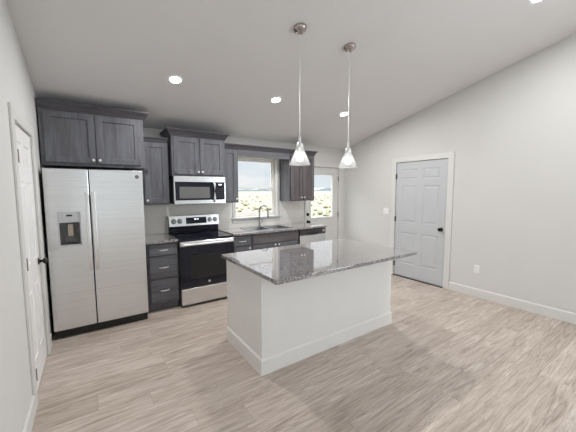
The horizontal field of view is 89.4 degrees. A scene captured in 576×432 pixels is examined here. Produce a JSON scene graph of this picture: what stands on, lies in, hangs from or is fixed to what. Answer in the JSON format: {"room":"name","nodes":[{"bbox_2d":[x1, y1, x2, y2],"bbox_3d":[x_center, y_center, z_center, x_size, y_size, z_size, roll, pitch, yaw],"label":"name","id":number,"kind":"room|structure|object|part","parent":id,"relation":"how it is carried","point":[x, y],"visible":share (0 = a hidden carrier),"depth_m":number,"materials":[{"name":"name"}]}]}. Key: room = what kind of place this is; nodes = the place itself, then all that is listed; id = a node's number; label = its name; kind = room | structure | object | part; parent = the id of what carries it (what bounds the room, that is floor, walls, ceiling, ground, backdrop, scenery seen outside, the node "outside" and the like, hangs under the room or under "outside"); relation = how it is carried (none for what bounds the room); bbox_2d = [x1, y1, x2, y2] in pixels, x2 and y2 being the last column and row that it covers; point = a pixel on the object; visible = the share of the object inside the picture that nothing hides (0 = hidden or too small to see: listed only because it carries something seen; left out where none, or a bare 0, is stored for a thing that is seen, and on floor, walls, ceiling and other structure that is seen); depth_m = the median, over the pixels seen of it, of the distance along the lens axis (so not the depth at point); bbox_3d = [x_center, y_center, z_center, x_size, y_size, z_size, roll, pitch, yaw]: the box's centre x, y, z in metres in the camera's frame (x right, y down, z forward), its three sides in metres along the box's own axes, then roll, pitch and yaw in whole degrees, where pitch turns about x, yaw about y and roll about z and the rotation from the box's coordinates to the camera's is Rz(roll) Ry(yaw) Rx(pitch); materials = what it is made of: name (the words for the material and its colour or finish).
{"room":"kitchen","nodes":[
{"label":"kitchen","id":0,"kind":"room"},
{"bbox_2d":[0,0,53,431],"bbox_3d":[-0.307,-0.225,-0.398,0.120,3.636,9.400,-4,6,-34],"label":"wall","id":1,"kind":"structure","parent":0,"point":[16,86],"depth_m":1.82,"materials":[{"name":"paint"}]},
{"bbox_2d":[22,395,35,431],"bbox_3d":[0.302,1.589,-1.008,0.014,0.125,7.453,-4,6,-34],"label":"baseboard","id":2,"kind":"structure","parent":1,"relation":"attached to","point":[29,421],"depth_m":1.91,"materials":[{"name":"paint"}]},
{"bbox_2d":[8,102,50,410],"bbox_3d":[-2.065,0.292,2.364,0.016,2.135,0.945,-4,6,-34],"label":"trim","id":3,"kind":"structure","parent":1,"relation":"attached to","point":[15,115],"depth_m":2.04,"materials":[{"name":"paint"}]},
{"bbox_2d":[15,124,47,390],"bbox_3d":[-2.093,0.339,2.343,0.180,2.045,0.775,-4,6,-34],"label":"door","id":4,"kind":"structure","parent":1,"relation":"in","point":[23,140],"depth_m":2.39,"materials":[{"name":"white paint"}]},
{"bbox_3d":[-2.221,0.406,2.640,0.066,0.062,0.062,-4,6,-34],"label":"knob","id":5,"kind":"part","parent":4,"relation":"part of","materials":[{"name":"brown metal"}]},
{"bbox_2d":[88,127,344,238],"bbox_3d":[-0.876,-0.099,5.022,5.240,2.440,0.150,-4,6,-34],"label":"wall","id":6,"kind":"structure","parent":0,"point":[324,154],"depth_m":5.47,"materials":[{"name":"paint"}]},
{"bbox_2d":[35,98,148,170],"bbox_3d":[-2.285,-0.905,3.499,1.041,0.662,0.653,-4,6,-34],"label":"upper cabinet","id":7,"kind":"object","parent":6,"relation":"attached to","point":[71,135],"visible":0.98,"depth_m":3.22,"materials":[{"name":"grey wood"}]},
{"bbox_3d":[-2.337,-0.841,3.129,0.441,0.530,0.020,-4,6,-34],"label":"door","id":8,"kind":"part","parent":7,"relation":"part of","materials":[{"name":"grey wood"}]},
{"bbox_3d":[-2.189,-1.182,3.333,1.041,0.082,0.311,-4,6,-34],"label":"crown moulding","id":9,"kind":"part","parent":7,"relation":"part of","materials":[{"name":"grey wood"}]},
{"bbox_3d":[-1.964,-0.865,3.382,0.446,0.530,0.020,-4,6,-34],"label":"door","id":10,"kind":"part","parent":7,"relation":"part of","materials":[{"name":"grey wood"}]},
{"bbox_2d":[140,136,169,204],"bbox_3d":[-1.846,-0.607,4.002,0.329,0.898,0.361,-4,6,-34],"label":"upper cabinet","id":11,"kind":"object","parent":6,"relation":"attached to","point":[155,175],"visible":0.83,"depth_m":3.89,"materials":[{"name":"grey wood"}]},
{"bbox_3d":[-1.766,-1.013,3.847,0.324,0.063,0.030,-4,6,-34],"label":"crown moulding","id":12,"kind":"part","parent":11,"relation":"part of","materials":[{"name":"grey wood"}]},
{"bbox_2d":[160,127,229,176],"bbox_3d":[-1.350,-0.888,4.257,0.876,0.620,0.460,-4,6,-34],"label":"upper cabinet","id":13,"kind":"object","parent":6,"relation":"attached to","point":[190,152],"visible":0.99,"depth_m":4.07,"materials":[{"name":"grey wood"}]},
{"bbox_3d":[-1.395,-0.826,4.010,0.350,0.500,0.020,-4,6,-34],"label":"door","id":14,"kind":"part","parent":13,"relation":"part of","materials":[{"name":"grey wood"}]},
{"bbox_3d":[-1.350,-1.152,4.233,0.876,0.090,0.459,-4,6,-34],"label":"crown moulding","id":15,"kind":"part","parent":13,"relation":"part of","materials":[{"name":"grey wood"}]},
{"bbox_2d":[169,176,225,204],"bbox_3d":[-1.342,-0.380,4.296,0.738,0.395,0.460,-4,6,-34],"label":"microwave","id":16,"kind":"object","parent":13,"relation":"attached to","point":[182,189],"visible":1,"depth_m":4.12,"materials":[{"name":"metal"}]},
{"bbox_3d":[-1.544,-0.338,3.954,0.017,0.246,0.031,-4,6,-34],"label":"trim","id":17,"kind":"part","parent":16,"relation":"part of","materials":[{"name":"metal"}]},
{"bbox_3d":[-1.304,-0.353,4.115,0.558,0.246,0.032,-4,6,-34],"label":"door","id":18,"kind":"part","parent":16,"relation":"part of","materials":[{"name":"black glass"}]},
{"bbox_3d":[-1.068,-0.349,4.238,0.033,0.298,0.052,-4,6,-34],"label":"handle","id":19,"kind":"part","parent":16,"relation":"part of","materials":[{"name":"metal"}]},
{"bbox_3d":[-1.014,-0.371,4.312,0.143,0.246,0.031,-4,6,-34],"label":"control panel","id":20,"kind":"part","parent":16,"relation":"part of","materials":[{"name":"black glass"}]},
{"bbox_3d":[-1.099,-0.845,4.211,0.350,0.500,0.020,-4,6,-34],"label":"door","id":21,"kind":"part","parent":13,"relation":"part of","materials":[{"name":"grey wood"}]},
{"bbox_2d":[144,201,303,234],"bbox_3d":[-0.905,-0.017,4.912,2.960,0.436,0.008,-4,6,-34],"label":"backsplash","id":22,"kind":"structure","parent":6,"relation":"attached to","point":[155,216],"depth_m":4.67,"materials":[{"name":"tile"}]},
{"bbox_2d":[224,143,238,202],"bbox_3d":[-0.959,-0.665,4.603,0.251,0.902,0.361,-4,6,-34],"label":"upper cabinet","id":23,"kind":"object","parent":6,"relation":"attached to","point":[230,150],"visible":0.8,"depth_m":4.49,"materials":[{"name":"grey wood"}]},
{"bbox_3d":[-0.875,-1.065,4.442,0.251,0.077,0.045,-4,6,-34],"label":"crown moulding","id":24,"kind":"part","parent":23,"relation":"part of","materials":[{"name":"grey wood"}]},
{"bbox_2d":[238,144,289,159],"bbox_3d":[-0.375,-1.048,4.794,0.968,0.177,0.061,-4,6,-34],"label":"valance","id":25,"kind":"object","parent":23,"relation":"attached to","point":[243,150],"visible":0.99,"depth_m":4.77,"materials":[{"name":"grey wood"}]},
{"bbox_3d":[-0.370,-1.097,4.784,0.966,0.077,0.045,-4,6,-34],"label":"crown moulding","id":26,"kind":"part","parent":25,"relation":"part of","materials":[{"name":"grey wood"}]},
{"bbox_2d":[235,157,274,216],"bbox_3d":[-0.610,-0.513,5.211,0.835,1.030,0.050,-4,6,-34],"label":"window","id":27,"kind":"structure","parent":6,"relation":"in","point":[271,161],"depth_m":5.30,"materials":[{"name":"plastic"}]},
{"bbox_3d":[-0.603,-0.276,5.222,0.765,0.475,0.020,-4,6,-34],"label":"sash","id":28,"kind":"part","parent":27,"relation":"part of","materials":[{"name":"glass"}]},
{"bbox_3d":[-0.618,-0.738,5.201,0.765,0.510,0.020,-4,6,-34],"label":"sash","id":29,"kind":"part","parent":27,"relation":"part of","materials":[{"name":"plastic"}]},
{"bbox_2d":[231,215,280,223],"bbox_3d":[-0.568,0.053,5.179,0.960,0.097,0.130,-4,6,-34],"label":"window sill","id":30,"kind":"structure","parent":6,"relation":"attached to","point":[246,219],"depth_m":5.13,"materials":[{"name":"paint"}]},
{"bbox_2d":[232,156,279,217],"bbox_3d":[-0.548,-0.532,5.108,0.935,1.085,0.016,-4,6,-34],"label":"trim","id":31,"kind":"structure","parent":6,"relation":"attached to","point":[233,204],"depth_m":5.33,"materials":[{"name":"paint"}]},
{"bbox_2d":[280,149,317,200],"bbox_3d":[0.199,-0.738,5.388,0.611,0.902,0.361,-4,6,-34],"label":"upper cabinet","id":32,"kind":"object","parent":6,"relation":"attached to","point":[297,178],"visible":0.97,"depth_m":5.24,"materials":[{"name":"grey wood"}]},
{"bbox_3d":[0.151,-0.687,5.188,0.256,0.795,0.020,-4,6,-34],"label":"door","id":33,"kind":"part","parent":32,"relation":"part of","materials":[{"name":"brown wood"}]},
{"bbox_3d":[0.196,-1.149,5.354,0.611,0.077,0.354,-4,6,-34],"label":"crown moulding","id":34,"kind":"part","parent":32,"relation":"part of","materials":[{"name":"grey wood"}]},
{"bbox_3d":[0.370,-0.701,5.336,0.257,0.795,0.020,-4,6,-34],"label":"door","id":35,"kind":"part","parent":32,"relation":"part of","materials":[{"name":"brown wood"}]},
{"bbox_2d":[306,167,338,239],"bbox_3d":[0.694,0.012,6.070,0.895,2.024,0.186,-4,6,-34],"label":"door","id":36,"kind":"structure","parent":6,"relation":"in","point":[330,221],"depth_m":6.16,"materials":[{"name":"paint"}]},
{"bbox_3d":[0.687,-0.413,6.021,0.642,0.924,0.059,-4,6,-34],"label":"lite frame","id":37,"kind":"part","parent":36,"relation":"part of","materials":[{"name":"paint"}]},
{"bbox_2d":[304,162,342,238],"bbox_3d":[0.747,-0.033,6.036,1.026,2.120,0.016,-4,6,-34],"label":"trim","id":38,"kind":"structure","parent":6,"relation":"attached to","point":[316,164],"depth_m":6.22,"materials":[{"name":"paint"}]},
{"bbox_2d":[6,0,575,148],"bbox_3d":[1.805,-1.635,0.925,5.300,1.392,9.700,-4,6,-34],"label":"ceiling","id":39,"kind":"structure","parent":0,"point":[231,57],"depth_m":2.97,"materials":[{"name":"paint"}]},
{"bbox_2d":[167,75,182,83],"bbox_3d":[-1.201,-1.452,3.105,0.164,0.042,0.159,-4,6,-34],"label":"recessed light","id":40,"kind":"object","parent":39,"relation":"in","point":[174,79],"visible":1,"depth_m":3.10,"materials":[{"name":"white plastic"}]},
{"bbox_2d":[270,97,281,102],"bbox_3d":[-0.157,-1.518,3.813,0.164,0.042,0.159,-4,6,-34],"label":"recessed light","id":41,"kind":"object","parent":39,"relation":"in","point":[274,99],"visible":1,"depth_m":3.81,"materials":[{"name":"white plastic"}]},
{"bbox_2d":[290,22,310,164],"bbox_3d":[0.109,-1.091,2.666,0.204,1.232,0.204,-4,6,-34],"label":"pendant lamp","id":42,"kind":"object","parent":39,"relation":"hanging from","point":[299,28],"visible":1,"depth_m":2.66,"materials":[{"name":"silver metal"}]},
{"bbox_3d":[0.109,-1.186,2.658,0.008,0.953,0.008,-4,6,-34],"label":"rod","id":43,"kind":"part","parent":42,"relation":"part of","materials":[{"name":"metal"}]},
{"bbox_2d":[296,137,303,152],"bbox_3d":[0.111,-0.659,2.704,0.068,0.145,0.068,-4,6,-34],"label":"socket","id":44,"kind":"object","parent":42,"relation":"attached to","point":[299,146],"depth_m":2.69,"materials":[{"name":"metal"}]},
{"bbox_3d":[0.111,-0.546,2.714,0.062,0.080,0.062,-4,6,-34],"label":"bulb","id":45,"kind":"part","parent":42,"relation":"part of","materials":[{"name":"white glass"}]},
{"bbox_2d":[339,112,347,116],"bbox_3d":[0.872,-1.581,4.523,0.164,0.042,0.159,-4,6,-34],"label":"recessed light","id":46,"kind":"object","parent":39,"relation":"in","point":[342,114],"visible":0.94,"depth_m":4.52,"materials":[{"name":"white plastic"}]},
{"bbox_2d":[338,42,357,167],"bbox_3d":[0.629,-1.124,3.015,0.204,1.232,0.204,-4,6,-34],"label":"pendant lamp","id":47,"kind":"object","parent":39,"relation":"hanging from","point":[349,47],"visible":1,"depth_m":3.02,"materials":[{"name":"silver metal"}]},
{"bbox_2d":[345,143,350,156],"bbox_3d":[0.631,-0.692,3.053,0.068,0.145,0.068,-4,6,-34],"label":"socket","id":48,"kind":"object","parent":47,"relation":"attached to","point":[348,150],"depth_m":3.04,"materials":[{"name":"metal"}]},
{"bbox_3d":[0.631,-0.579,3.063,0.062,0.080,0.062,-4,6,-34],"label":"bulb","id":49,"kind":"part","parent":47,"relation":"part of","materials":[{"name":"white glass"}]},
{"bbox_3d":[0.629,-1.219,3.006,0.008,0.954,0.008,-4,6,-34],"label":"rod","id":50,"kind":"part","parent":47,"relation":"part of","materials":[{"name":"metal"}]},
{"bbox_2d":[528,0,541,3],"bbox_3d":[2.285,-1.988,2.643,0.164,0.042,0.159,-4,6,-34],"label":"recessed light","id":51,"kind":"object","parent":39,"relation":"in","point":[529,1],"visible":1,"depth_m":2.69,"materials":[{"name":"white plastic"}]},
{"bbox_2d":[32,274,575,431],"bbox_3d":[1.815,1.502,1.200,5.300,0.100,9.700,-4,6,-34],"label":"floor","id":52,"kind":"structure","parent":0,"point":[446,360],"depth_m":2.42,"materials":[{"name":"brown wood"}]},
{"bbox_2d":[42,167,148,338],"bbox_3d":[-2.258,0.362,3.494,0.900,1.798,0.816,-4,6,-34],"label":"refrigerator","id":53,"kind":"object","parent":52,"relation":"on","point":[94,218],"visible":1,"depth_m":3.17,"materials":[{"name":"silver metal"}]},
{"bbox_3d":[-2.273,0.012,3.024,0.170,0.112,0.012,-4,6,-34],"label":"dispenser panel","id":54,"kind":"part","parent":53,"relation":"part of","materials":[{"name":"grey plastic"}]},
{"bbox_3d":[-2.301,0.354,3.089,0.376,1.695,0.086,-4,6,-34],"label":"door","id":55,"kind":"part","parent":53,"relation":"part of","materials":[{"name":"metal"}]},
{"bbox_3d":[-2.271,0.136,3.032,0.196,0.360,0.018,-4,6,-34],"label":"dispenser frame","id":56,"kind":"part","parent":53,"relation":"part of","materials":[{"name":"grey plastic"}]},
{"bbox_3d":[-2.125,0.164,3.107,0.031,0.836,0.058,-4,6,-34],"label":"handle","id":57,"kind":"part","parent":53,"relation":"part of","materials":[{"name":"metal"}]},
{"bbox_3d":[-2.076,0.161,3.140,0.031,0.836,0.058,-4,6,-34],"label":"handle","id":58,"kind":"part","parent":53,"relation":"part of","materials":[{"name":"metal"}]},
{"bbox_3d":[-1.925,0.331,3.344,0.516,1.695,0.086,-4,6,-34],"label":"door","id":59,"kind":"part","parent":53,"relation":"part of","materials":[{"name":"metal"}]},
{"bbox_2d":[146,242,179,311],"bbox_3d":[-1.762,0.769,3.997,0.372,0.896,0.657,-4,6,-34],"label":"base cabinet","id":60,"kind":"object","parent":52,"relation":"on","point":[161,258],"visible":0.86,"depth_m":3.75,"materials":[{"name":"grey wood"}]},
{"bbox_2d":[145,233,177,244],"bbox_3d":[-1.773,0.306,3.957,0.392,0.032,0.645,-4,6,-34],"label":"countertop","id":61,"kind":"structure","parent":60,"relation":"on","point":[155,238],"depth_m":3.80,"materials":[{"name":"stone"}]},
{"bbox_3d":[-1.601,0.435,3.734,0.333,0.137,0.020,-4,6,-34],"label":"drawer","id":62,"kind":"part","parent":60,"relation":"part of","materials":[{"name":"grey wood"}]},
{"bbox_3d":[-1.600,0.658,3.754,0.333,0.285,0.020,-4,6,-34],"label":"drawer","id":63,"kind":"part","parent":60,"relation":"part of","materials":[{"name":"grey wood"}]},
{"bbox_3d":[-1.599,0.957,3.780,0.333,0.289,0.020,-4,6,-34],"label":"drawer","id":64,"kind":"part","parent":60,"relation":"part of","materials":[{"name":"grey wood"}]},
{"bbox_2d":[168,214,233,305],"bbox_3d":[-1.259,0.598,4.260,0.756,1.187,0.732,-4,6,-34],"label":"stove","id":65,"kind":"object","parent":52,"relation":"on","point":[202,269],"visible":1,"depth_m":4.04,"materials":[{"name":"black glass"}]},
{"bbox_3d":[-1.440,0.063,4.476,0.754,0.157,0.098,-4,6,-34],"label":"control panel","id":66,"kind":"part","parent":65,"relation":"part of","materials":[{"name":"metal"}]},
{"bbox_2d":[171,231,232,241],"bbox_3d":[-1.265,0.286,4.239,0.756,0.025,0.587,-4,6,-34],"label":"cooktop","id":67,"kind":"object","parent":65,"relation":"in","point":[187,236],"depth_m":4.17,"materials":[{"name":"black glass"}]},
{"bbox_3d":[-1.101,1.065,4.069,0.748,0.219,0.049,-4,6,-34],"label":"drawer","id":68,"kind":"part","parent":65,"relation":"part of","materials":[{"name":"metal"}]},
{"bbox_3d":[-1.101,0.668,4.033,0.748,0.563,0.051,-4,6,-34],"label":"oven door","id":69,"kind":"part","parent":65,"relation":"part of","materials":[{"name":"black glass"}]},
{"bbox_3d":[-1.072,0.363,3.962,0.715,0.029,0.065,-4,6,-34],"label":"handle","id":70,"kind":"part","parent":65,"relation":"part of","materials":[{"name":"metal"}]},
{"bbox_2d":[233,235,250,252],"bbox_3d":[-0.842,0.711,4.621,0.310,0.896,0.657,-4,6,-34],"label":"base cabinet","id":71,"kind":"object","parent":52,"relation":"on","point":[242,243],"visible":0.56,"depth_m":4.35,"materials":[{"name":"grey wood"}]},
{"bbox_3d":[-0.684,0.377,4.356,0.273,0.137,0.020,-4,6,-34],"label":"drawer","id":72,"kind":"part","parent":71,"relation":"part of","materials":[{"name":"grey wood"}]},
{"bbox_3d":[-0.682,0.750,4.389,0.273,0.587,0.020,-4,6,-34],"label":"door","id":73,"kind":"part","parent":71,"relation":"part of","materials":[{"name":"grey wood"}]},
{"bbox_2d":[218,222,326,235],"bbox_3d":[-0.229,0.208,5.004,1.811,0.032,0.645,-4,6,-34],"label":"countertop","id":74,"kind":"structure","parent":71,"relation":"on","point":[303,225],"depth_m":4.78,"materials":[{"name":"stone"}]},
{"bbox_2d":[258,205,268,226],"bbox_3d":[-0.418,-0.006,5.071,0.218,0.384,0.081,2,6,25],"label":"faucet","id":75,"kind":"object","parent":74,"relation":"on","point":[260,222],"visible":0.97,"depth_m":5.05,"materials":[{"name":"silver metal"}]},
{"bbox_3d":[-0.421,-0.049,5.047,0.203,0.294,0.028,3,6,29],"label":"spout","id":76,"kind":"part","parent":75,"relation":"part of","materials":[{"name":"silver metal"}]},
{"bbox_2d":[240,225,292,230],"bbox_3d":[-0.356,0.289,4.906,0.780,0.184,0.450,-4,6,-34],"label":"sink","id":77,"kind":"object","parent":74,"relation":"in","point":[260,228],"visible":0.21,"depth_m":5.00,"materials":[{"name":"metal"}]},
{"bbox_3d":[-0.509,0.300,4.803,0.346,0.181,0.386,-4,6,-34],"label":"bowl","id":78,"kind":"part","parent":77,"relation":"part of","materials":[{"name":"metal"}]},
{"bbox_3d":[-0.203,0.281,5.010,0.346,0.181,0.386,-4,6,-34],"label":"bowl","id":79,"kind":"part","parent":77,"relation":"part of","materials":[{"name":"metal"}]},
{"bbox_2d":[251,230,297,249],"bbox_3d":[-0.346,0.680,4.960,0.890,0.896,0.651,-4,6,-34],"label":"base cabinet","id":80,"kind":"object","parent":52,"relation":"on","point":[283,238],"visible":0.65,"depth_m":4.66,"materials":[{"name":"grey wood"}]},
{"bbox_3d":[-0.362,0.730,4.607,0.419,0.587,0.020,-4,6,-34],"label":"door","id":81,"kind":"part","parent":80,"relation":"part of","materials":[{"name":"grey wood"}]},
{"bbox_3d":[-0.009,0.708,4.846,0.419,0.587,0.020,-4,6,-34],"label":"door","id":82,"kind":"part","parent":80,"relation":"part of","materials":[{"name":"grey wood"}]},
{"bbox_2d":[226,260,391,376],"bbox_3d":[0.273,0.844,3.228,1.746,0.868,0.799,-4,6,-34],"label":"kitchen island","id":83,"kind":"object","parent":52,"relation":"on","point":[274,327],"visible":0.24,"depth_m":2.76,"materials":[{"name":"paint"}]},
{"bbox_3d":[0.287,1.208,3.239,1.746,0.140,0.750,-4,6,-34],"label":"baseboard","id":84,"kind":"part","parent":83,"relation":"part of","materials":[{"name":"paint"}]},
{"bbox_2d":[221,238,416,284],"bbox_3d":[0.345,0.405,3.067,1.776,0.032,1.088,-4,6,-34],"label":"island countertop","id":85,"kind":"structure","parent":83,"relation":"on","point":[290,263],"depth_m":2.83,"materials":[{"name":"stone"}]},
{"bbox_2d":[298,227,325,243],"bbox_3d":[0.274,0.642,5.377,0.589,0.894,0.604,-4,6,-34],"label":"dishwasher","id":86,"kind":"object","parent":52,"relation":"on","point":[314,234],"visible":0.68,"depth_m":5.09,"materials":[{"name":"metal"}]},
{"bbox_3d":[0.437,0.658,5.147,0.580,0.670,0.027,-4,6,-34],"label":"door","id":87,"kind":"part","parent":86,"relation":"part of","materials":[{"name":"metal"}]},
{"bbox_2d":[392,274,442,287],"bbox_3d":[2.205,1.111,5.022,0.030,0.009,0.920,-4,6,-34],"label":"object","id":88,"kind":"structure","parent":52,"relation":"on","point":[392,274],"depth_m":5.00,"materials":[{"name":"brown metal"}]},
{"bbox_2d":[344,33,575,312],"bbox_3d":[3.925,-0.491,2.471,0.120,3.636,9.400,-4,6,-34],"label":"wall","id":89,"kind":"structure","parent":0,"point":[511,133],"depth_m":3.90,"materials":[{"name":"paint"}]},
{"bbox_2d":[383,208,388,213],"bbox_3d":[1.838,-0.095,5.471,0.009,0.116,0.114,-4,6,-34],"label":"light switch","id":90,"kind":"object","parent":89,"relation":"attached to","point":[385,210],"visible":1,"depth_m":5.47,"materials":[{"name":"white plastic"}]},
{"bbox_2d":[393,158,447,286],"bbox_3d":[2.237,0.094,4.963,0.180,2.045,0.930,-4,6,-34],"label":"door","id":91,"kind":"structure","parent":89,"relation":"in","point":[421,188],"depth_m":4.89,"materials":[{"name":"paint"}]},
{"bbox_2d":[390,151,454,288],"bbox_3d":[2.208,0.051,4.934,0.016,2.135,1.100,-4,6,-34],"label":"trim","id":92,"kind":"structure","parent":89,"relation":"attached to","point":[450,155],"depth_m":4.57,"materials":[{"name":"paint"}]},
{"bbox_2d":[474,265,479,272],"bbox_3d":[2.738,0.769,4.223,0.009,0.116,0.070,-4,6,-34],"label":"wall outlet","id":93,"kind":"object","parent":89,"relation":"attached to","point":[476,267],"visible":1,"depth_m":4.22,"materials":[{"name":"white plastic"}]},
{"bbox_2d":[448,282,575,323],"bbox_3d":[4.522,1.341,1.642,0.014,0.125,7.104,-4,6,-34],"label":"baseboard","id":94,"kind":"structure","parent":89,"relation":"attached to","point":[562,315],"depth_m":3.84,"materials":[{"name":"paint"}]},
{"label":"outside","id":95,"kind":"structure","parent":0,"visible":0},
{"bbox_2d":[236,191,330,216],"bbox_3d":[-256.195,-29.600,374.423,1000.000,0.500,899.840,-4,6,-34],"label":"ground","id":96,"kind":"structure","parent":95,"point":[266,200],"depth_m":62.99,"materials":[{"name":"beige sand"}]},
{"bbox_2d":[236,195,330,216],"bbox_3d":[6.456,-4.165,68.898,130.048,0.506,90.529,-4,6,-34],"label":"sagebrush","id":97,"kind":"object","parent":96,"relation":"on","point":[319,211],"visible":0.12,"depth_m":31.63,"materials":[{"name":"green plant"}]},
{"bbox_2d":[238,188,330,190],"bbox_3d":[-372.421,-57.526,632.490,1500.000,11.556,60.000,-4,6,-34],"label":"hills","id":98,"kind":"structure","parent":96,"relation":"on","point":[315,189],"depth_m":808.48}
]}

